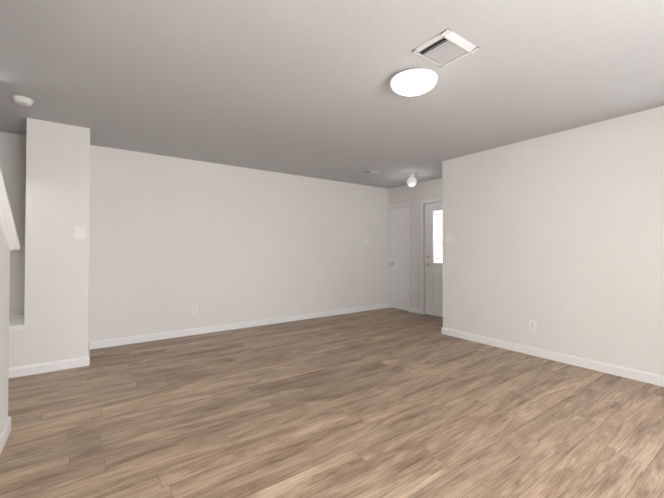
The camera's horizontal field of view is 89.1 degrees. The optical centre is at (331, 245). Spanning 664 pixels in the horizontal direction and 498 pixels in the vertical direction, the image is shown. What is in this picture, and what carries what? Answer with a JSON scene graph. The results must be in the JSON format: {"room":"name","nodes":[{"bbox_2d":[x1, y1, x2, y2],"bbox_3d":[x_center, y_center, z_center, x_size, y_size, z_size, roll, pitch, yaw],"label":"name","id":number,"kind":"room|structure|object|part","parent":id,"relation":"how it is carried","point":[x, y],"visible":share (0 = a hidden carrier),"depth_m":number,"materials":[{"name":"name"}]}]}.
{"room":"empty living room","nodes":[
{"label":"empty living room","id":0,"kind":"room"},
{"bbox_2d":[0,219,9,432],"bbox_3d":[-0.782,-0.030,0.258,0.120,2.440,4.740,1,-1,-36],"label":"wall","id":1,"kind":"structure","parent":0,"point":[4,300],"depth_m":2.08,"materials":[{"name":"paint"}]},
{"bbox_2d":[0,416,10,453],"bbox_3d":[-0.732,1.144,0.288,0.014,0.092,4.754,1,-1,-36],"label":"baseboard","id":2,"kind":"structure","parent":1,"relation":"attached to","point":[6,429],"depth_m":2.07,"materials":[{"name":"white wood"}]},
{"bbox_2d":[0,168,19,250],"bbox_3d":[-1.591,-0.620,1.392,0.210,1.288,2.050,1,-1,-36],"label":"cap","id":3,"kind":"object","parent":1,"relation":"on","point":[8,223],"visible":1,"depth_m":2.01,"materials":[{"name":"white"}]},
{"bbox_2d":[24,118,89,365],"bbox_3d":[-2.898,0.011,3.608,0.490,2.440,0.670,1,-1,-36],"label":"wall","id":4,"kind":"structure","parent":0,"point":[56,314],"depth_m":3.33,"materials":[{"name":"paint"}]},
{"bbox_2d":[8,355,89,378],"bbox_3d":[-3.294,1.177,2.888,1.984,0.092,0.014,1,-1,-36],"label":"baseboard","id":5,"kind":"structure","parent":4,"relation":"attached to","point":[26,370],"depth_m":3.27,"materials":[{"name":"white wood"}]},
{"bbox_2d":[75,226,84,238],"bbox_3d":[-2.559,-0.131,3.429,0.086,0.124,0.020,1,-1,-36],"label":"light switch","id":6,"kind":"object","parent":4,"relation":"attached to","point":[79,232],"visible":1,"depth_m":3.43,"materials":[{"name":"white plastic"}]},
{"bbox_2d":[88,341,91,354],"bbox_3d":[-2.688,1.187,3.732,0.014,0.092,0.630,1,-1,-36],"label":"baseboard","id":7,"kind":"structure","parent":4,"relation":"attached to","point":[89,344],"depth_m":3.90,"materials":[{"name":"white wood"}]},
{"bbox_2d":[0,132,387,342],"bbox_3d":[-1.703,0.028,4.952,7.200,2.440,0.120,1,-1,-36],"label":"wall","id":8,"kind":"structure","parent":0,"point":[172,240],"depth_m":4.84,"materials":[{"name":"paint"}]},
{"bbox_2d":[9,315,23,331],"bbox_3d":[-3.690,0.773,3.011,1.480,0.058,0.700,1,-1,-36],"label":"trim","id":9,"kind":"structure","parent":8,"relation":"attached to","point":[16,323],"depth_m":3.23,"materials":[{"name":"white wood"}]},
{"bbox_2d":[191,305,196,313],"bbox_3d":[-1.921,0.895,4.706,0.078,0.122,0.009,1,-1,-36],"label":"outlet","id":10,"kind":"object","parent":8,"relation":"attached to","point":[193,309],"visible":1,"depth_m":4.70,"materials":[{"name":"white plastic"}]},
{"bbox_2d":[92,303,387,348],"bbox_3d":[-0.864,1.209,5.457,4.990,0.092,0.014,1,-1,-36],"label":"baseboard","id":11,"kind":"structure","parent":8,"relation":"attached to","point":[209,329],"depth_m":4.91,"materials":[{"name":"white wood"}]},
{"bbox_2d":[364,238,368,244],"bbox_3d":[0.677,-0.076,6.577,0.132,0.124,0.020,1,-1,-36],"label":"switch plate","id":12,"kind":"object","parent":8,"relation":"attached to","point":[366,241],"visible":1,"depth_m":6.58,"materials":[{"name":"white plastic"}]},
{"bbox_2d":[0,308,663,497],"bbox_3d":[0.274,1.244,2.183,7.200,0.060,6.900,1,-1,-36],"label":"floor","id":13,"kind":"structure","parent":0,"point":[389,403],"depth_m":2.33,"materials":[{"name":"wood"}]},
{"bbox_2d":[9,331,23,367],"bbox_3d":[-3.698,0.999,3.021,1.480,0.450,0.670,1,-1,-36],"label":"wall","id":14,"kind":"structure","parent":13,"relation":"on","point":[16,349],"depth_m":3.15,"materials":[{"name":"paint"}]},
{"bbox_2d":[0,0,663,188],"bbox_3d":[0.274,-1.256,2.214,7.200,0.060,6.900,1,-1,-36],"label":"ceiling","id":15,"kind":"structure","parent":0,"point":[298,87],"depth_m":2.44,"materials":[{"name":"paint"}]},
{"bbox_2d":[12,95,33,105],"bbox_3d":[-2.570,-1.198,2.806,0.136,0.042,0.136,1,-1,-36],"label":"smoke detector","id":16,"kind":"object","parent":15,"relation":"attached to","point":[22,100],"visible":1,"depth_m":2.77,"materials":[{"name":"white plastic"}]},
{"bbox_2d":[362,169,381,173],"bbox_3d":[0.643,-1.179,5.421,0.300,0.018,0.160,1,-1,-36],"label":"ceiling vent","id":17,"kind":"object","parent":15,"relation":"in","point":[371,171],"visible":1,"depth_m":5.39,"materials":[{"name":"white metal"}]},
{"bbox_2d":[407,173,416,186],"bbox_3d":[1.327,-1.082,5.615,0.164,0.202,0.164,1,-1,-36],"label":"globe light","id":18,"kind":"object","parent":15,"relation":"attached to","point":[411,180],"visible":1,"depth_m":5.56,"materials":[{"name":"white glass"}]},
{"bbox_2d":[390,68,437,95],"bbox_3d":[0.593,-1.160,2.454,0.338,0.127,0.338,1,-1,-36],"label":"flush-mount dome light","id":19,"kind":"object","parent":15,"relation":"attached to","point":[413,81],"visible":1,"depth_m":2.37,"materials":[{"name":"white glass"}]},
{"bbox_2d":[411,28,479,67],"bbox_3d":[0.709,-1.220,2.114,0.320,0.018,0.270,1,-1,-36],"label":"ceiling vent","id":20,"kind":"object","parent":15,"relation":"in","point":[444,48],"visible":1,"depth_m":2.09,"materials":[{"name":"white metal"}]},
{"bbox_2d":[388,178,441,308],"bbox_3d":[1.823,0.043,6.111,0.120,2.440,2.110,1,-1,-36],"label":"wall","id":21,"kind":"structure","parent":0,"point":[417,194],"depth_m":6.35,"materials":[{"name":"paint"}]},
{"bbox_2d":[390,206,407,310],"bbox_3d":[1.327,0.254,6.686,0.101,2.016,0.482,1,-1,-36],"label":"closet door","id":22,"kind":"structure","parent":21,"relation":"in","point":[399,258],"depth_m":6.69,"materials":[{"name":"white wood"}]},
{"bbox_2d":[388,202,410,311],"bbox_3d":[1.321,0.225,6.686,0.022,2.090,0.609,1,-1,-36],"label":"trim","id":23,"kind":"structure","parent":21,"relation":"attached to","point":[409,247],"depth_m":6.48,"materials":[{"name":"white wood"}]},
{"bbox_2d":[411,307,420,313],"bbox_3d":[1.576,1.220,6.325,0.014,0.092,0.254,1,-1,-36],"label":"baseboard","id":24,"kind":"structure","parent":21,"relation":"attached to","point":[415,310],"depth_m":6.32,"materials":[{"name":"white wood"}]},
{"bbox_2d":[421,198,441,314],"bbox_3d":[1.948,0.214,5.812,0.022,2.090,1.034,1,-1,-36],"label":"trim","id":25,"kind":"structure","parent":21,"relation":"attached to","point":[423,202],"depth_m":6.20,"materials":[{"name":"white wood"}]},
{"bbox_2d":[425,202,442,316],"bbox_3d":[1.967,0.243,5.822,0.091,2.016,0.908,1,-1,-36],"label":"entry door","id":26,"kind":"structure","parent":21,"relation":"in","point":[433,275],"depth_m":6.04,"materials":[{"name":"white wood"}]},
{"bbox_3d":[1.984,-0.158,5.843,0.006,0.925,0.532,1,-1,-36],"label":"glass","id":27,"kind":"part","parent":26,"relation":"part of","materials":[{"name":"white glass"}]},
{"bbox_2d":[442,106,663,375],"bbox_3d":[2.975,0.003,2.913,0.120,2.440,4.670,1,-1,-36],"label":"wall","id":28,"kind":"structure","parent":0,"point":[559,239],"depth_m":3.51,"materials":[{"name":"paint"}]},
{"bbox_2d":[529,319,535,330],"bbox_3d":[2.255,0.899,3.794,0.009,0.122,0.078,1,-1,-36],"label":"electrical outlet plate","id":29,"kind":"object","parent":28,"relation":"attached to","point":[532,325],"visible":1,"depth_m":3.79,"materials":[{"name":"white plastic"}]},
{"bbox_2d":[441,327,663,386],"bbox_3d":[2.916,1.176,2.864,0.014,0.092,4.684,1,-1,-36],"label":"baseboard","id":30,"kind":"structure","parent":28,"relation":"attached to","point":[616,370],"depth_m":3.52,"materials":[{"name":"white wood"}]}
]}

